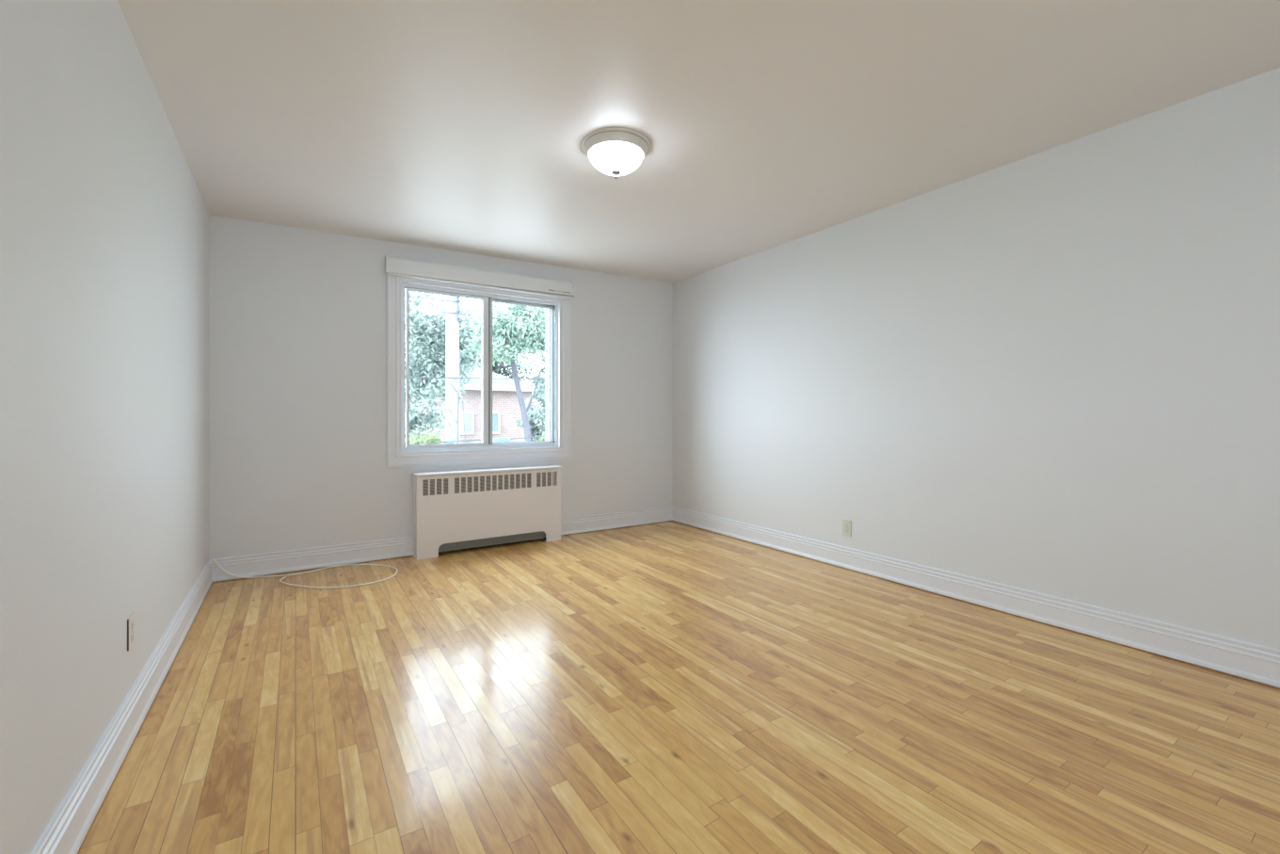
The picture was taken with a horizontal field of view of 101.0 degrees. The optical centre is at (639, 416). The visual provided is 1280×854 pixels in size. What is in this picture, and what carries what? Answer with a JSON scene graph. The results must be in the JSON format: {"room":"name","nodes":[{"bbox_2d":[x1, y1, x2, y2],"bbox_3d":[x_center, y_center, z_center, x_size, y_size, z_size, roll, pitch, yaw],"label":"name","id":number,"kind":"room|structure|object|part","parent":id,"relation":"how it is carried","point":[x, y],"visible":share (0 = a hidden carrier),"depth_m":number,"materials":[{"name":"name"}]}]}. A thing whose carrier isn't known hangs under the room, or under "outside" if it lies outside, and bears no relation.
{"room":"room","nodes":[
{"label":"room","id":0,"kind":"room"},
{"bbox_2d":[0,0,208,853],"bbox_3d":[-1.230,-0.111,0.825,0.200,2.453,6.627,0,0,-33],"label":"wall","id":1,"kind":"structure","parent":0,"point":[104,216],"depth_m":1.44,"materials":[{"name":"paint"}]},
{"bbox_2d":[31,559,212,853],"bbox_3d":[-1.137,1.016,0.886,0.022,0.148,6.227,0,0,-33],"label":"baseboard","id":2,"kind":"structure","parent":1,"relation":"attached to","point":[69,826],"depth_m":1.62,"materials":[{"name":"paint"}]},
{"bbox_2d":[127,611,134,651],"bbox_3d":[-1.754,0.740,1.818,0.008,0.114,0.072,0,0,-33],"label":"wall outlet","id":3,"kind":"object","parent":1,"relation":"attached to","point":[131,619],"visible":1,"depth_m":1.81,"materials":[{"name":"plastic"}]},
{"bbox_2d":[208,214,672,581],"bbox_3d":[-1.287,-0.152,4.584,4.214,2.537,0.130,0,0,-33],"label":"wall","id":4,"kind":"structure","parent":0,"point":[297,456],"depth_m":3.90,"materials":[{"name":"paint"}]},
{"bbox_2d":[210,506,671,581],"bbox_3d":[-1.246,1.016,4.521,3.794,0.148,0.022,0,0,-33],"label":"baseboard","id":5,"kind":"structure","parent":4,"relation":"attached to","point":[306,558],"depth_m":3.92,"materials":[{"name":"paint"}]},
{"bbox_2d":[386,273,571,465],"bbox_3d":[-1.294,-0.392,4.490,1.563,1.544,0.020,0,0,-33],"label":"window frame","id":6,"kind":"structure","parent":4,"relation":"attached to","point":[394,457],"depth_m":4.29,"materials":[{"name":"paint"}]},
{"bbox_2d":[385,457,573,467],"bbox_3d":[-1.293,0.387,4.494,1.585,0.012,0.014,0,0,-33],"label":"window sill","id":7,"kind":"structure","parent":4,"relation":"attached to","point":[563,457],"depth_m":4.42,"materials":[{"name":"paint"}]},
{"bbox_2d":[400,279,560,453],"bbox_3d":[-1.336,-0.390,4.543,1.363,1.359,0.126,0,0,-33],"label":"window","id":8,"kind":"structure","parent":4,"relation":"in","point":[488,297],"depth_m":4.53,"materials":[{"name":"paint"}]},
{"bbox_3d":[-1.849,-0.364,4.179,0.014,0.120,0.014,0,0,-33],"label":"sash pull","id":9,"kind":"part","parent":8,"relation":"part of","materials":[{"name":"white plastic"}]},
{"bbox_3d":[-1.586,-0.391,4.377,0.657,1.277,0.030,0,0,-33],"label":"sash","id":10,"kind":"part","parent":8,"relation":"part of","materials":[{"name":"white plastic"}]},
{"bbox_3d":[-1.294,-0.391,4.566,0.022,1.271,0.044,0,0,-33],"label":"meeting rail","id":11,"kind":"part","parent":8,"relation":"part of","materials":[{"name":"grey metal"}]},
{"bbox_3d":[-1.094,-0.391,4.744,0.656,1.277,0.030,0,0,-33],"label":"sash","id":12,"kind":"part","parent":8,"relation":"part of","materials":[{"name":"white plastic"}]},
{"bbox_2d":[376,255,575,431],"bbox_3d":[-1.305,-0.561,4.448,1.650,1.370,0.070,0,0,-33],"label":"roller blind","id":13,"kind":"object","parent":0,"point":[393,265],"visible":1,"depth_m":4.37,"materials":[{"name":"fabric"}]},
{"bbox_3d":[-1.985,-0.496,4.034,0.060,1.239,0.015,0,0,-13],"label":"bead chain","id":14,"kind":"part","parent":13,"relation":"part of","materials":[{"name":"plastic"}]},
{"bbox_2d":[77,520,1279,853],"bbox_3d":[0.451,1.156,1.923,4.214,0.120,6.627,0,0,-33],"label":"floor","id":15,"kind":"structure","parent":0,"point":[670,686],"depth_m":1.91,"materials":[{"name":"brown wood"}]},
{"bbox_2d":[208,559,398,588],"bbox_3d":[-2.209,1.014,3.518,1.074,0.164,0.607,0,0,-33],"label":"coaxial cable","id":16,"kind":"object","parent":15,"relation":"on","point":[215,560],"visible":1,"depth_m":3.55,"materials":[{"name":"plastic"}]},
{"bbox_2d":[411,464,562,559],"bbox_3d":[-1.247,0.768,4.436,1.227,0.655,0.160,0,0,-33],"label":"radiator cover","id":17,"kind":"object","parent":15,"relation":"on","point":[457,509],"visible":1,"depth_m":4.34,"materials":[{"name":"paint"}]},
{"bbox_2d":[422,479,428,495],"bbox_3d":[-1.662,0.546,4.084,0.040,0.125,0.003,0,0,-33],"label":"grille","id":18,"kind":"object","parent":17,"relation":"attached to","point":[423,479],"depth_m":4.08,"materials":[{"name":"metal"}]},
{"bbox_2d":[430,479,434,494],"bbox_3d":[-1.619,0.546,4.112,0.040,0.125,0.003,0,0,-33],"label":"grille","id":19,"kind":"object","parent":17,"relation":"attached to","point":[430,479],"depth_m":4.11,"materials":[{"name":"metal"}]},
{"bbox_2d":[436,478,441,494],"bbox_3d":[-1.577,0.546,4.139,0.040,0.125,0.003,0,0,-33],"label":"grille","id":20,"kind":"object","parent":17,"relation":"attached to","point":[437,478],"depth_m":4.14,"materials":[{"name":"metal"}]},
{"bbox_2d":[443,478,447,493],"bbox_3d":[-1.535,0.546,4.167,0.040,0.125,0.003,0,0,-33],"label":"grille","id":21,"kind":"object","parent":17,"relation":"attached to","point":[443,478],"depth_m":4.17,"materials":[{"name":"metal"}]},
{"bbox_2d":[454,477,459,492],"bbox_3d":[-1.463,0.546,4.214,0.040,0.125,0.003,0,0,-33],"label":"grille","id":22,"kind":"object","parent":17,"relation":"attached to","point":[455,477],"depth_m":4.21,"materials":[{"name":"metal"}]},
{"bbox_2d":[461,477,465,492],"bbox_3d":[-1.421,0.546,4.241,0.040,0.125,0.003,0,0,-33],"label":"grille","id":23,"kind":"object","parent":17,"relation":"attached to","point":[461,477],"depth_m":4.24,"materials":[{"name":"metal"}]},
{"bbox_2d":[467,476,472,491],"bbox_3d":[-1.379,0.546,4.269,0.040,0.125,0.003,0,0,-33],"label":"grille","id":24,"kind":"object","parent":17,"relation":"attached to","point":[468,476],"depth_m":4.27,"materials":[{"name":"metal"}]},
{"bbox_2d":[473,476,478,491],"bbox_3d":[-1.336,0.546,4.297,0.040,0.125,0.003,0,0,-33],"label":"grille","id":25,"kind":"object","parent":17,"relation":"attached to","point":[473,476],"depth_m":4.29,"materials":[{"name":"metal"}]},
{"bbox_2d":[480,475,484,490],"bbox_3d":[-1.294,0.546,4.324,0.040,0.125,0.003,0,0,-33],"label":"grille","id":26,"kind":"object","parent":17,"relation":"attached to","point":[480,475],"depth_m":4.32,"materials":[{"name":"metal"}]},
{"bbox_3d":[-1.247,0.450,4.436,1.227,0.018,0.160,0,0,-33],"label":"panel","id":27,"kind":"part","parent":17,"relation":"part of","materials":[{"name":"paint"}]},
{"bbox_2d":[486,475,490,490],"bbox_3d":[-1.252,0.546,4.352,0.040,0.125,0.003,0,0,-33],"label":"grille","id":28,"kind":"object","parent":17,"relation":"attached to","point":[487,475],"depth_m":4.35,"materials":[{"name":"metal"}]},
{"bbox_2d":[492,475,496,489],"bbox_3d":[-1.210,0.546,4.379,0.040,0.125,0.003,0,0,-33],"label":"grille","id":29,"kind":"object","parent":17,"relation":"attached to","point":[496,475],"depth_m":4.38,"materials":[{"name":"metal"}]},
{"bbox_2d":[497,474,502,489],"bbox_3d":[-1.167,0.546,4.407,0.040,0.125,0.003,0,0,-33],"label":"grille","id":30,"kind":"object","parent":17,"relation":"attached to","point":[498,474],"depth_m":4.41,"materials":[{"name":"metal"}]},
{"bbox_2d":[515,473,520,488],"bbox_3d":[-1.040,0.546,4.490,0.040,0.125,0.003,0,0,-33],"label":"grille","id":31,"kind":"object","parent":17,"relation":"attached to","point":[516,473],"depth_m":4.49,"materials":[{"name":"metal"}]},
{"bbox_2d":[521,473,526,487],"bbox_3d":[-0.998,0.546,4.518,0.040,0.125,0.003,0,0,-33],"label":"grille","id":32,"kind":"object","parent":17,"relation":"attached to","point":[521,473],"depth_m":4.52,"materials":[{"name":"metal"}]},
{"bbox_2d":[527,472,531,487],"bbox_3d":[-0.956,0.546,4.545,0.040,0.125,0.003,0,0,-33],"label":"grille","id":33,"kind":"object","parent":17,"relation":"attached to","point":[527,472],"depth_m":4.55,"materials":[{"name":"metal"}]},
{"bbox_2d":[547,471,551,485],"bbox_3d":[-0.800,0.546,4.647,0.040,0.125,0.003,0,0,-33],"label":"grille","id":34,"kind":"object","parent":17,"relation":"attached to","point":[549,476],"depth_m":4.65,"materials":[{"name":"metal"}]},
{"bbox_2d":[117,0,1279,282],"bbox_3d":[0.451,-1.492,1.923,4.214,0.324,6.627,0,0,-33],"label":"ceiling","id":35,"kind":"structure","parent":0,"point":[456,125],"depth_m":2.29,"materials":[{"name":"paint"}]},
{"bbox_2d":[581,128,650,178],"bbox_3d":[-0.122,-1.291,2.675,0.350,0.172,0.350,0,0,-33],"label":"ceiling light","id":36,"kind":"object","parent":35,"relation":"attached to","point":[615,152],"visible":1,"depth_m":2.58,"materials":[{"name":"glass"}]},
{"bbox_3d":[-0.122,-1.283,2.675,0.274,0.088,0.274,0,0,-33],"label":"lamp shade","id":37,"kind":"part","parent":36,"relation":"part of","materials":[{"name":"white glass"}]},
{"bbox_2d":[672,67,1279,649],"bbox_3d":[2.132,-0.151,3.021,0.200,2.533,6.627,0,0,-33],"label":"wall","id":38,"kind":"structure","parent":0,"point":[1055,371],"depth_m":2.83,"materials":[{"name":"paint"}]},
{"bbox_2d":[842,519,851,536],"bbox_3d":[1.493,0.802,3.807,0.008,0.114,0.070,0,0,-33],"label":"wall outlet","id":39,"kind":"object","parent":38,"relation":"attached to","point":[846,524],"visible":1,"depth_m":3.80,"materials":[{"name":"beige plastic"}]},
{"bbox_2d":[672,505,1279,687],"bbox_3d":[2.039,1.016,2.960,0.022,0.148,6.227,0,0,-33],"label":"baseboard","id":40,"kind":"structure","parent":38,"relation":"attached to","point":[1247,660],"depth_m":2.81,"materials":[{"name":"paint"}]},
{"label":"outside","id":41,"kind":"structure","parent":0,"visible":0},
{"bbox_3d":[-14.426,4.246,58.659,120.000,0.300,66.000,0,0,-33],"label":"ground","id":42,"kind":"structure","parent":41,"visible":0},
{"bbox_2d":[404,370,445,440],"bbox_3d":[-10.119,0.985,23.292,3.154,6.224,2.580,0,0,4],"label":"tree","id":43,"kind":"object","parent":42,"relation":"on","point":[431,417],"visible":0.28,"depth_m":23.04,"materials":[{"name":"green plant"}]},
{"bbox_2d":[404,290,481,367],"bbox_3d":[-17.269,-4.169,40.193,13.118,16.530,3.350,0,0,-33],"label":"tree","id":44,"kind":"object","parent":42,"relation":"on","point":[426,296],"visible":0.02,"depth_m":40.51,"materials":[{"name":"green plant"}]},
{"bbox_2d":[411,366,542,443],"bbox_3d":[-11.300,0.471,33.803,6.790,7.250,10.040,0,0,-33],"label":"brick house","id":45,"kind":"structure","parent":42,"relation":"on","point":[505,405],"depth_m":30.36,"materials":[{"name":"brick"}]},
{"bbox_3d":[-9.661,0.321,29.493,0.480,1.050,0.030,0,0,-33],"label":"pane","id":46,"kind":"part","parent":45,"relation":"part of","materials":[{"name":"glass"}]},
{"bbox_3d":[-8.405,0.321,30.313,0.480,1.050,0.030,0,0,-33],"label":"pane","id":47,"kind":"part","parent":45,"relation":"part of","materials":[{"name":"blue glass"}]},
{"bbox_2d":[464,304,540,383],"bbox_3d":[-12.954,-3.162,47.644,8.477,14.516,3.114,0,0,-33],"label":"tree","id":48,"kind":"object","parent":42,"relation":"on","point":[497,369],"visible":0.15,"depth_m":48.19,"materials":[{"name":"green plant"}]},
{"bbox_2d":[514,369,549,441],"bbox_3d":[-5.212,0.806,27.616,2.512,6.581,2.308,0,0,30],"label":"tree","id":49,"kind":"object","parent":42,"relation":"on","point":[536,418],"visible":0.53,"depth_m":27.26,"materials":[{"name":"green plant"}]},
{"bbox_2d":[524,352,549,402],"bbox_3d":[-5.612,-2.590,46.496,9.756,13.852,3.392,0,0,-33],"label":"tree","id":50,"kind":"object","parent":42,"relation":"on","point":[542,360],"visible":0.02,"depth_m":44.80,"materials":[{"name":"green plant"}]},
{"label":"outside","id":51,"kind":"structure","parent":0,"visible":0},
{"bbox_3d":[10.815,4.246,20.015,120.000,0.300,12.313,0,0,-33],"label":"ground","id":52,"kind":"structure","parent":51,"visible":0},
{"bbox_2d":[421,387,466,443],"bbox_3d":[-4.362,1.721,11.797,0.969,4.750,0.306,0,0,-33],"label":"sapling","id":53,"kind":"object","parent":52,"relation":"on","point":[458,389],"visible":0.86,"depth_m":11.97,"materials":[{"name":"green plant"}]},
{"bbox_2d":[438,295,460,443],"bbox_3d":[-4.854,-1.154,13.484,0.560,10.501,0.502,0,0,-33],"label":"utility pole","id":54,"kind":"object","parent":52,"relation":"on","point":[453,318],"visible":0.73,"depth_m":13.43,"materials":[{"name":"white wood"}]},
{"bbox_2d":[404,376,549,379],"bbox_3d":[-2.523,-1.062,14.835,28.001,0.868,0.032,0,0,-33],"label":"overhead wire","id":55,"kind":"object","parent":54,"relation":"attached to","point":[405,376],"visible":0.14,"depth_m":13.69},
{"bbox_2d":[409,295,549,313],"bbox_3d":[-2.512,-2.914,14.818,28.000,0.131,0.022,0,0,-33],"label":"overhead wire","id":56,"kind":"object","parent":54,"relation":"attached to","point":[409,296],"visible":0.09,"depth_m":13.69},
{"bbox_2d":[448,312,549,324],"bbox_3d":[2.176,-2.526,17.881,16.800,0.219,0.020,0,0,-33],"label":"overhead wire","id":57,"kind":"object","parent":54,"relation":"attached to","point":[449,312],"visible":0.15,"depth_m":14.15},
{"bbox_2d":[455,333,549,341],"bbox_3d":[2.284,-2.145,17.880,16.620,0.099,0.018,0,0,-33],"label":"overhead wire","id":58,"kind":"object","parent":54,"relation":"attached to","point":[456,333],"visible":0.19,"depth_m":14.03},
{"bbox_2d":[459,381,549,383],"bbox_3d":[2.284,-1.268,17.880,16.621,0.845,0.016,0,0,-33],"label":"overhead wire","id":59,"kind":"object","parent":54,"relation":"attached to","point":[525,381],"visible":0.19,"depth_m":13.88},
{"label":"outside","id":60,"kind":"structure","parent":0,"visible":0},
{"bbox_2d":[404,434,549,446],"bbox_3d":[-2.359,0.504,14.584,28.001,1.155,0.030,0,0,-33],"label":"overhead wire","id":61,"kind":"object","parent":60,"point":[544,435],"visible":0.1,"depth_m":13.35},
{"bbox_2d":[492,436,511,442],"bbox_3d":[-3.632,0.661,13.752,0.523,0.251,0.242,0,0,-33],"label":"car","id":62,"kind":"object","parent":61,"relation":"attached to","point":[495,440],"visible":0.48,"depth_m":13.67,"materials":[{"name":"plastic"}]},
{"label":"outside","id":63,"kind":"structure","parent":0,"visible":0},
{"bbox_3d":[5.534,4.271,28.100,120.000,0.250,7.000,0,0,-33],"label":"road","id":64,"kind":"object","parent":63,"visible":0},
{"bbox_2d":[404,431,443,445],"bbox_3d":[-9.230,2.323,21.921,2.796,3.576,2.318,0,0,-33],"label":"bush","id":65,"kind":"object","parent":64,"relation":"on","point":[415,440],"visible":0.16,"depth_m":21.60,"materials":[{"name":"green plant"}]},
{"bbox_2d":[404,288,481,426],"bbox_3d":[-8.796,-0.802,21.269,5.844,9.811,3.931,0,0,-29],"label":"street tree","id":66,"kind":"object","parent":64,"relation":"on","point":[428,352],"visible":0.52,"depth_m":20.91,"materials":[{"name":"green plant"}]},
{"bbox_2d":[460,299,549,441],"bbox_3d":[-4.001,-4.977,21.410,7.060,18.167,5.258,0,0,-43],"label":"leaning tree","id":67,"kind":"object","parent":64,"relation":"on","point":[504,347],"visible":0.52,"depth_m":19.91,"materials":[{"name":"green plant"}]},
{"bbox_2d":[536,433,549,440],"bbox_3d":[-4.445,2.416,24.878,1.840,3.360,1.608,0,0,-4],"label":"bush","id":68,"kind":"object","parent":64,"relation":"on","point":[544,437],"visible":0.06,"depth_m":24.50,"materials":[{"name":"green plant"}]}
]}

